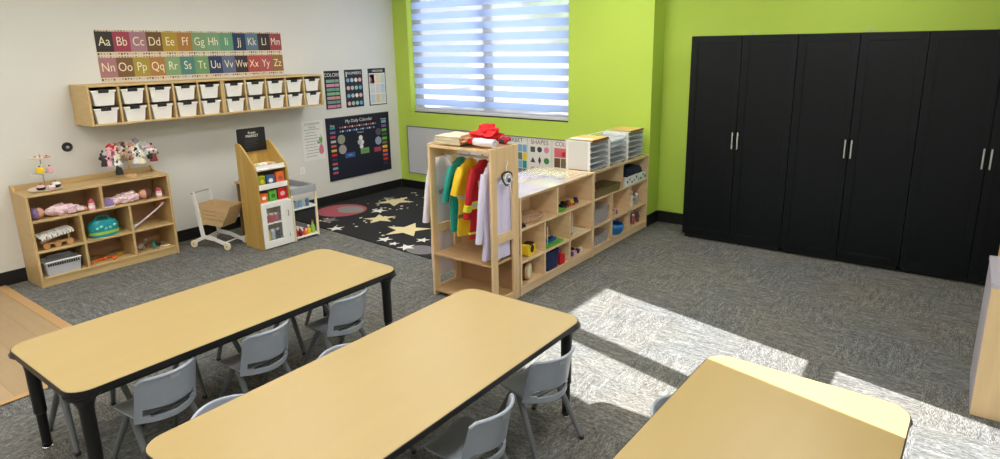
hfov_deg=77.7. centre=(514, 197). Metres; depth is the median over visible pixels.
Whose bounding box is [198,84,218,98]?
tray
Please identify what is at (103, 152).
puppet
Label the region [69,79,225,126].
upper cabinet
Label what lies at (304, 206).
shelf
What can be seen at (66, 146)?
port
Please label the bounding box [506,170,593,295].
cubby shelf
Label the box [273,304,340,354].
chair
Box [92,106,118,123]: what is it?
tray
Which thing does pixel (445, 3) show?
roller blind
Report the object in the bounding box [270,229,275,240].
jar
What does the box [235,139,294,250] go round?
stand
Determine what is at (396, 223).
print
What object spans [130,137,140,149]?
puppet
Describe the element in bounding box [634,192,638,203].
toy figure
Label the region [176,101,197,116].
tray
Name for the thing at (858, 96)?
wardrobe
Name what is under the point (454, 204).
shirt
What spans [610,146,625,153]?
tray
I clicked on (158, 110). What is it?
tray
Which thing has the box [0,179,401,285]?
baseboard
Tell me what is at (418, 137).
whiteboard
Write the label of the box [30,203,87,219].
baby doll
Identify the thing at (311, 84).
tray
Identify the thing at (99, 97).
tray
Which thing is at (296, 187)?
tray
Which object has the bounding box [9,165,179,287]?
shelf
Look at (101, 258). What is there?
hammer
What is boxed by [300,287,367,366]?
chair
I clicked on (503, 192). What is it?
shirt
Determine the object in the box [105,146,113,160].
puppet
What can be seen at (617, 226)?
basket
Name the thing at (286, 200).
shelf
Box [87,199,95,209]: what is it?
baby bottle
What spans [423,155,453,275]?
gown
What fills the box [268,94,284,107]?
tray
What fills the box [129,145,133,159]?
puppet
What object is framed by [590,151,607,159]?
tray
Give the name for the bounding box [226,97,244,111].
tray
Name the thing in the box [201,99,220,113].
tray
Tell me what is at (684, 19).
wall
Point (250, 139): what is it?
sign
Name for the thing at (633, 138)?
tray
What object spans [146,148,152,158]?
puppet
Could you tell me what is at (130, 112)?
tray
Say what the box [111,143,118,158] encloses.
puppet
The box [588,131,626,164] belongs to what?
tower
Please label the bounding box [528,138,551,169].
poster
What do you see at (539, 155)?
print
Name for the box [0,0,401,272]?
wall
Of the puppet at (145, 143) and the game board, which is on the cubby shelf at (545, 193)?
the game board
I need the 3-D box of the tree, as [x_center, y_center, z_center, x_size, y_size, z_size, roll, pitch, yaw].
[2.269,-4.898,18.748,3.483,4.944,3.602,9,16,35]
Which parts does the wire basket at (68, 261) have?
handle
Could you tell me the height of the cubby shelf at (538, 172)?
0.800 m
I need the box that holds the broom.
[134,202,164,227]
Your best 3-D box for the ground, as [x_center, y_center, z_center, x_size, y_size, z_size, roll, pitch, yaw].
[11.086,-3.609,23.691,50.000,0.100,38.325,9,16,35]
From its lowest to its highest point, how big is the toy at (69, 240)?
0.126 m
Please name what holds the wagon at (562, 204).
on the cubby shelf at (545, 193)
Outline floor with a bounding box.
[0,221,999,458]
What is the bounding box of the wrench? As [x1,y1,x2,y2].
[96,255,116,259]
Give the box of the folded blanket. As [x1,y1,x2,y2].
[623,164,641,176]
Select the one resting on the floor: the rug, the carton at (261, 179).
the rug
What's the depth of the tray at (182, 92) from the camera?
5.92 m
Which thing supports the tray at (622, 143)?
on the tower at (616, 149)
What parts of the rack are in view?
post, panel, cross rail, rail, post, hanging rod, panel, post, panel, cross rail, rail, post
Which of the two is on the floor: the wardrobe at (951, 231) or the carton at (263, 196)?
the wardrobe at (951, 231)
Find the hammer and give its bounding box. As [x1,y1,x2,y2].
[91,257,106,263]
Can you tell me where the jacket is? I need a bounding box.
[463,154,488,239]
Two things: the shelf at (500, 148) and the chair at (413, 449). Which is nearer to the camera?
the chair at (413, 449)
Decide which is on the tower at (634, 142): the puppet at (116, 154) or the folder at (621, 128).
the folder at (621, 128)
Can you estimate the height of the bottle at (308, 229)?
0.094 m
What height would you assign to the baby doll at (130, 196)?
0.114 m
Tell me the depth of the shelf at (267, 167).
6.06 m
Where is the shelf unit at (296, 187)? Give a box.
[238,179,319,241]
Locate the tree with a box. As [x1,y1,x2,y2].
[522,0,568,52]
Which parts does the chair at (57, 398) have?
leg, leg, leg, leg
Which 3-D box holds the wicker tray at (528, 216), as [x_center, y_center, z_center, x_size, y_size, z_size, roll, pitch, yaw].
[0.098,0.160,5.050,0.224,0.044,0.383,9,16,35]
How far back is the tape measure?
4.97 m
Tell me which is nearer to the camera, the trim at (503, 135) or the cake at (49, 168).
the cake at (49, 168)
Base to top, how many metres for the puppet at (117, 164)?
0.132 m
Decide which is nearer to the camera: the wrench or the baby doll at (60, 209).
the baby doll at (60, 209)
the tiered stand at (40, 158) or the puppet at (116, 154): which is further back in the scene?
the puppet at (116, 154)
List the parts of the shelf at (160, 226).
panel, rail, panel, shelf, shelf, purple cap, shelf, panel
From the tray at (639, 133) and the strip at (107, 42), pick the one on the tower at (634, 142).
the tray at (639, 133)
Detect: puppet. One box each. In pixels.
[98,153,109,166]
[101,150,107,161]
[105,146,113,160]
[105,151,112,166]
[106,143,114,154]
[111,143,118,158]
[114,160,123,174]
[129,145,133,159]
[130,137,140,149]
[132,151,138,163]
[134,150,139,162]
[137,150,145,163]
[140,141,148,154]
[146,142,152,156]
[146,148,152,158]
[150,146,158,161]
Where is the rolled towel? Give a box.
[472,138,497,147]
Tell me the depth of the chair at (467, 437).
2.52 m
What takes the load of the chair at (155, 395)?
on the floor
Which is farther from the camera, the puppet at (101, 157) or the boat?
the puppet at (101, 157)
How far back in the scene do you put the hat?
4.54 m
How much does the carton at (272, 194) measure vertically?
0.105 m
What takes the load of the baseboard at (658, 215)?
attached to the wall at (684, 19)
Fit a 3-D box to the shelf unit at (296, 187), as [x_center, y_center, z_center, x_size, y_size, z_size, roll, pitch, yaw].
[-2.556,0.096,6.711,0.950,0.555,0.305,9,16,35]
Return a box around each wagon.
[559,201,566,207]
[573,197,578,203]
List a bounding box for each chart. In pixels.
[324,71,341,109]
[325,111,391,181]
[344,69,363,107]
[367,68,386,105]
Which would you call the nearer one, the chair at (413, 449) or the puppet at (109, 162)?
the chair at (413, 449)
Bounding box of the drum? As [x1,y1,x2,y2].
[522,262,531,279]
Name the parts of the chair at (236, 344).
leg, leg, leg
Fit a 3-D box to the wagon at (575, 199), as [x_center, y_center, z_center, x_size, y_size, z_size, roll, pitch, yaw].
[0.539,0.025,5.577,0.056,0.050,0.060,4,14,18]
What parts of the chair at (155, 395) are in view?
leg, leg, seat, backrest, leg, leg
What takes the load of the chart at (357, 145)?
attached to the wall at (47, 47)
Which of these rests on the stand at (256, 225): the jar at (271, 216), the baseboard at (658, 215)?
the jar at (271, 216)
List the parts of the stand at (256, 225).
panel, panel, door, panel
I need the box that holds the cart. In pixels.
[190,187,245,249]
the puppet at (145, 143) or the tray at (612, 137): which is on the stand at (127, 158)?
the puppet at (145, 143)
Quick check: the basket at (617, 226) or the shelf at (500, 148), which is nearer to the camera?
the shelf at (500, 148)
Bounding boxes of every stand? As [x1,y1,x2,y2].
[27,154,62,191]
[120,144,137,176]
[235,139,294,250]
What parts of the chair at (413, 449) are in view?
backrest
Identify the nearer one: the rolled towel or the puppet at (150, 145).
the rolled towel
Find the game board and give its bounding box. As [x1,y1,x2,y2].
[546,227,564,248]
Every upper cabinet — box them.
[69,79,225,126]
[203,74,323,113]
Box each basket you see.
[40,251,81,275]
[612,218,623,234]
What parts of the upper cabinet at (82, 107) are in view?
panel, panel, panel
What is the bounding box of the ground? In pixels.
[424,84,567,114]
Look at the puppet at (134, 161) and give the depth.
5.78 m
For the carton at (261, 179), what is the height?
0.110 m
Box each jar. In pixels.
[268,213,273,222]
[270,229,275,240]
[273,212,278,220]
[275,227,280,238]
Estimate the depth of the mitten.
4.52 m
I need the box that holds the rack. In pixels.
[427,142,519,298]
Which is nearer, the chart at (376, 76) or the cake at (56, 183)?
the cake at (56, 183)
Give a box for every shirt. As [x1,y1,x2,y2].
[442,152,465,231]
[488,176,510,259]
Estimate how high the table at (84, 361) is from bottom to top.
0.550 m
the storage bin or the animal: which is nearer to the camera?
the storage bin
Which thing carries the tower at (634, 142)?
on the cubby shelf at (603, 217)
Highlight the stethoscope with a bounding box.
[501,171,512,185]
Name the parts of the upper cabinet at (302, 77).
panel, panel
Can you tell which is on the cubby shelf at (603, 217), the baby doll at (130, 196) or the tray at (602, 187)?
the tray at (602, 187)
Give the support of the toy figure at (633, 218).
on the cubby shelf at (603, 217)
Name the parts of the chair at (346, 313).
leg, leg, seat, leg, backrest, leg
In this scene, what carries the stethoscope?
hanging from the clothes hanger
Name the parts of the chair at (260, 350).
leg, leg, seat, backrest, leg, leg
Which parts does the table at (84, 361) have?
leg, leg, leg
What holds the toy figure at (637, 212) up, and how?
on the cubby shelf at (603, 217)
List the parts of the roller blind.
rail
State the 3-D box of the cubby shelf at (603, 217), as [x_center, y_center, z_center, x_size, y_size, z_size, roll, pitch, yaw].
[0.952,0.030,6.265,0.295,0.800,1.195,9,16,35]
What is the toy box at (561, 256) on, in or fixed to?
on the cubby shelf at (545, 193)
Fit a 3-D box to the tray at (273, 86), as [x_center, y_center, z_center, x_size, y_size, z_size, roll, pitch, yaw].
[-2.706,-1.212,6.774,0.326,0.140,0.199,9,16,35]
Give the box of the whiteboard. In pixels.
[407,125,488,174]
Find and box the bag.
[87,215,118,237]
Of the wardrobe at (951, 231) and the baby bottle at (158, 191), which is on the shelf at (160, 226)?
the baby bottle at (158, 191)
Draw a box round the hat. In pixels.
[463,123,503,143]
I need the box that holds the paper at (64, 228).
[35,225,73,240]
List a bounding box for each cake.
[35,166,44,173]
[36,184,45,189]
[46,165,53,172]
[47,184,55,188]
[51,180,60,186]
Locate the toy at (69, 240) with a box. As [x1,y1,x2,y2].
[40,230,73,248]
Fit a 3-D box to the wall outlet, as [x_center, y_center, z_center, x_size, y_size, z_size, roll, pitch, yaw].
[-2.576,-0.324,7.520,0.006,0.085,0.070,9,16,35]
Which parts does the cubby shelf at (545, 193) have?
panel, panel, shelf, shelf, shelf, panel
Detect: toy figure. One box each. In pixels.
[631,190,634,205]
[631,214,635,224]
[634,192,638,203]
[636,211,639,221]
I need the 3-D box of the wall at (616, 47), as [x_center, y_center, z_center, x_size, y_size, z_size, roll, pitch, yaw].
[-0.035,-1.388,7.733,3.916,2.900,0.475,9,16,35]
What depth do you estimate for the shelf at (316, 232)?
6.55 m
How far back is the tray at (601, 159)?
5.76 m
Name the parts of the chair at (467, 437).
seat, backrest, leg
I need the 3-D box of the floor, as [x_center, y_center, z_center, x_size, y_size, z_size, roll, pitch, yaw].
[-0.882,1.167,3.758,7.730,0.204,8.725,9,16,35]
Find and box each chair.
[47,328,145,456]
[111,356,198,458]
[172,340,252,398]
[190,394,242,419]
[219,319,291,397]
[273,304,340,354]
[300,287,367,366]
[318,343,416,454]
[424,393,514,458]
[496,345,583,458]
[650,394,671,415]
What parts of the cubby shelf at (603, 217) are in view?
panel, shelf, shelf, shelf, panel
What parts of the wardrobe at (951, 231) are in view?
handle, door, handle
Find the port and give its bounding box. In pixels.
[62,142,72,151]
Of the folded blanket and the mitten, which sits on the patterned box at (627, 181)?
the folded blanket
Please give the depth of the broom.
5.86 m
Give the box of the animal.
[137,238,146,251]
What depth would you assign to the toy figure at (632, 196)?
6.47 m
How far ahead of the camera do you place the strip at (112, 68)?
6.25 m
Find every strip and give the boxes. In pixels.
[93,30,281,55]
[97,54,283,81]
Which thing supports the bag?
on the shelf at (160, 226)
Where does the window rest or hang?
in the wall at (616, 47)
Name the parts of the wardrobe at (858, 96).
door, handle, handle, door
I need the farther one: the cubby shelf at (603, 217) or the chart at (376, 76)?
the chart at (376, 76)
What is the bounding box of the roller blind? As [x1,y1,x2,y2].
[411,0,568,121]
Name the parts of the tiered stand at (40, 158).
plate, plate, plate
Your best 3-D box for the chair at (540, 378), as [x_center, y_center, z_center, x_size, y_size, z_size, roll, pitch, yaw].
[0.106,0.952,3.078,0.327,0.511,0.395,-12,17,-39]
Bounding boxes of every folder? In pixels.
[567,135,608,143]
[607,126,643,132]
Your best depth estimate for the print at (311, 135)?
7.58 m
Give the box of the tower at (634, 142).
[605,130,642,158]
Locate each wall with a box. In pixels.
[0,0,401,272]
[392,0,665,214]
[657,0,999,213]
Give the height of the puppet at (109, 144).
0.134 m
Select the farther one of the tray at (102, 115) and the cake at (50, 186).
the tray at (102, 115)
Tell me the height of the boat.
0.042 m
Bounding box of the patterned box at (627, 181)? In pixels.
[623,169,646,186]
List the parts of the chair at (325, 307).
leg, leg, leg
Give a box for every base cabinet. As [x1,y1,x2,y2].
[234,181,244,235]
[969,255,999,421]
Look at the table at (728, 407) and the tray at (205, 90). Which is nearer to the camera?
the table at (728, 407)
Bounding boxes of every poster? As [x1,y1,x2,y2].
[301,119,325,161]
[500,136,527,171]
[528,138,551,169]
[552,140,566,169]
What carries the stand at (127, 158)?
on the shelf at (160, 226)
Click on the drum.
(526, 267)
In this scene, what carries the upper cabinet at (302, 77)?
attached to the wall at (47, 47)
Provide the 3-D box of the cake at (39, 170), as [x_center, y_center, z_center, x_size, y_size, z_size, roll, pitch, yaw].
[-3.972,-0.234,5.188,0.061,0.065,0.061,9,16,35]
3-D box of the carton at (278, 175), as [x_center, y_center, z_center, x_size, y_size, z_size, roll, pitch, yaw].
[-2.353,-0.199,6.181,0.051,0.120,0.090,9,16,35]
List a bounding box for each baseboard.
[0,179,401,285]
[402,178,682,226]
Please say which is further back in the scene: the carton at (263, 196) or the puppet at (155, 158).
the carton at (263, 196)
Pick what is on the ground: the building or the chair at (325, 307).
the building
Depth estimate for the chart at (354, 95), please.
7.99 m
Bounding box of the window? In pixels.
[413,0,567,117]
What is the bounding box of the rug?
[295,186,431,259]
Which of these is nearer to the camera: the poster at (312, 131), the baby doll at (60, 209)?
the baby doll at (60, 209)
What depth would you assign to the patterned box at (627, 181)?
6.34 m
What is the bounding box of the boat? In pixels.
[546,236,555,242]
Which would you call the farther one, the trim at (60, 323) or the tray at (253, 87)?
the tray at (253, 87)
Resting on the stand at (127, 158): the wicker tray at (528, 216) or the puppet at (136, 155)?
the puppet at (136, 155)
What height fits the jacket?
0.625 m
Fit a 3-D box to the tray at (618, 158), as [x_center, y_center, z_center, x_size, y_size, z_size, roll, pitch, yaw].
[0.907,-0.381,6.175,0.270,0.028,0.329,9,16,35]
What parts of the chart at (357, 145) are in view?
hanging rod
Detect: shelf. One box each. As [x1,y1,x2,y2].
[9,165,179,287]
[257,165,284,171]
[261,197,288,204]
[293,199,315,210]
[296,226,317,238]
[429,143,507,153]
[435,243,511,267]
[436,277,511,295]
[464,167,563,284]
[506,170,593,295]
[567,154,648,256]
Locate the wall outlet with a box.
[300,167,304,174]
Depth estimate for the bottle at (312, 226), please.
6.57 m
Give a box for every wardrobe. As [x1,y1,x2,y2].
[682,34,799,250]
[780,31,930,269]
[898,29,999,284]
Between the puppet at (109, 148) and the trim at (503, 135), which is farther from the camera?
the trim at (503, 135)
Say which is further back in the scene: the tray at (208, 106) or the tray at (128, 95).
the tray at (208, 106)
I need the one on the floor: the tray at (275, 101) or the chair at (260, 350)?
the chair at (260, 350)
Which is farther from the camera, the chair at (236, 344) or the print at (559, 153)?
the print at (559, 153)
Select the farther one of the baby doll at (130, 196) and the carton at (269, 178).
the carton at (269, 178)
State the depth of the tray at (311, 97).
7.09 m
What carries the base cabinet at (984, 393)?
on the floor
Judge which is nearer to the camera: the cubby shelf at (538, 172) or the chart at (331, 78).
the cubby shelf at (538, 172)
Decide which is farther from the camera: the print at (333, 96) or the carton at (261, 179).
the print at (333, 96)
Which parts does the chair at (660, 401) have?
backrest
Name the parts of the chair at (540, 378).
leg, seat, leg, backrest, leg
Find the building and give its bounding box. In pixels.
[470,31,568,92]
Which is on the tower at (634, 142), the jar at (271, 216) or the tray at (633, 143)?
the tray at (633, 143)
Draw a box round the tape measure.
[522,241,536,256]
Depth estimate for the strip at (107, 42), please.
6.20 m
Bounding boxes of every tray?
[89,89,115,105]
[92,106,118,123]
[119,88,143,103]
[122,104,146,121]
[147,86,170,101]
[150,102,172,118]
[174,85,195,99]
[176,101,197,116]
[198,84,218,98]
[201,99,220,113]
[224,82,242,96]
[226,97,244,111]
[238,179,315,195]
[246,81,263,94]
[247,96,264,109]
[266,80,282,93]
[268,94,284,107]
[286,79,301,91]
[287,93,302,105]
[304,78,318,90]
[305,92,320,104]
[522,209,543,223]
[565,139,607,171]
[565,156,607,164]
[565,162,607,170]
[571,214,585,235]
[575,140,607,147]
[590,145,607,153]
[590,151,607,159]
[595,134,625,142]
[595,180,620,198]
[610,140,625,147]
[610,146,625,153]
[610,151,625,158]
[610,156,625,163]
[616,130,642,137]
[628,136,642,142]
[628,141,642,147]
[628,146,642,152]
[628,151,642,157]
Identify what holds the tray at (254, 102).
in the upper cabinet at (302, 77)
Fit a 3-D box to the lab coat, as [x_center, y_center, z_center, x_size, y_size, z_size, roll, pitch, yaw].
[-0.166,0.074,4.577,0.114,0.765,0.406,7,15,29]
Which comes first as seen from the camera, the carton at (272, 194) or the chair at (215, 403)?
the chair at (215, 403)
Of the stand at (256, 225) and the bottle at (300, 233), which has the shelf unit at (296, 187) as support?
the bottle at (300, 233)
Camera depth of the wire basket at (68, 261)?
5.34 m
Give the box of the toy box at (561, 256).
[558,252,564,264]
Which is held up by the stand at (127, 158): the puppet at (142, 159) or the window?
the puppet at (142, 159)
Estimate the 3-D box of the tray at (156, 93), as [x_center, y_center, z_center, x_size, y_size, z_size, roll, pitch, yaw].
[-3.407,-0.977,5.831,0.326,0.140,0.199,9,16,35]
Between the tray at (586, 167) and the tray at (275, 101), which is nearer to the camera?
the tray at (586, 167)
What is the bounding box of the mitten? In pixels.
[498,136,510,143]
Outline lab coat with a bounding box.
[475,162,490,261]
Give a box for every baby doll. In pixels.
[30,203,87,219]
[108,188,150,204]
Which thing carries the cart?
on the floor
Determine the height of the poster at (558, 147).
0.500 m
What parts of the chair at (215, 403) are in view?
backrest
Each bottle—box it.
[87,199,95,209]
[155,187,161,197]
[298,227,302,235]
[306,224,310,233]
[310,220,314,232]
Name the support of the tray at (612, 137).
on the tower at (616, 149)
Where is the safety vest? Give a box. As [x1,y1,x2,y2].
[450,153,476,236]
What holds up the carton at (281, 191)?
on the stand at (256, 225)
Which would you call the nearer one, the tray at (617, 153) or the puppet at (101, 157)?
the puppet at (101, 157)
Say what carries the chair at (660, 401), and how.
on the floor
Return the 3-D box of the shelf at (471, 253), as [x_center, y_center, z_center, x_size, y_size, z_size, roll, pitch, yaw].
[-0.312,0.448,4.844,0.567,0.018,0.316,9,16,35]
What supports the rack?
on the floor
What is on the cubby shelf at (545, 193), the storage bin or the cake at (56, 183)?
the storage bin
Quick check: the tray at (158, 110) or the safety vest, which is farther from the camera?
the tray at (158, 110)
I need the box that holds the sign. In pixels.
[236,127,266,151]
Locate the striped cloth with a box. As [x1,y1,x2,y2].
[459,134,472,144]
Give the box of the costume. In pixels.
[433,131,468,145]
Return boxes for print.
[304,128,318,156]
[318,197,430,253]
[326,79,340,107]
[330,120,387,173]
[518,144,526,171]
[530,146,548,168]
[554,148,566,169]
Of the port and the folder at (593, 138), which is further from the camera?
the folder at (593, 138)
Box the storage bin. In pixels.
[546,247,559,270]
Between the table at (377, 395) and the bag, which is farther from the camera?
the bag
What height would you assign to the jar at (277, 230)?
0.132 m
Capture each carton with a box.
[258,175,265,185]
[260,193,267,203]
[264,174,274,183]
[266,189,276,201]
[273,171,283,182]
[275,186,286,199]
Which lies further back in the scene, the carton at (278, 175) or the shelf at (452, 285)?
the carton at (278, 175)
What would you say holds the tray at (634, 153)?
on the tower at (634, 142)
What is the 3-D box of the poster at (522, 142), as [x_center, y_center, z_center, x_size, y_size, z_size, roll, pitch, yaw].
[-0.039,-0.504,7.648,0.470,0.500,0.008,9,16,35]
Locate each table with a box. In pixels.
[8,249,396,458]
[141,289,580,458]
[612,355,912,458]
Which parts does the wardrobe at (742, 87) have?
door, door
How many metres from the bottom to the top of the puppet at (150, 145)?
0.133 m
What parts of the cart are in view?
frame, frame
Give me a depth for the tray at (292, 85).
6.86 m
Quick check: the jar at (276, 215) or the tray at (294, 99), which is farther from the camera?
the tray at (294, 99)
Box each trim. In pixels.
[0,285,71,405]
[503,135,564,140]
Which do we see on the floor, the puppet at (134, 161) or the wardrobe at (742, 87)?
the wardrobe at (742, 87)
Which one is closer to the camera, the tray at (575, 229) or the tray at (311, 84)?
the tray at (575, 229)
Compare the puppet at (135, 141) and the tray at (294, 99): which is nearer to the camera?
the puppet at (135, 141)
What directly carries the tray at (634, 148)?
on the tower at (634, 142)
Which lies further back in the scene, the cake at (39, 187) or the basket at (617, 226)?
the basket at (617, 226)
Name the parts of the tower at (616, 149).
frame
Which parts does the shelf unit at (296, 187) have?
leg, leg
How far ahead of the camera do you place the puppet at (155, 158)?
5.86 m

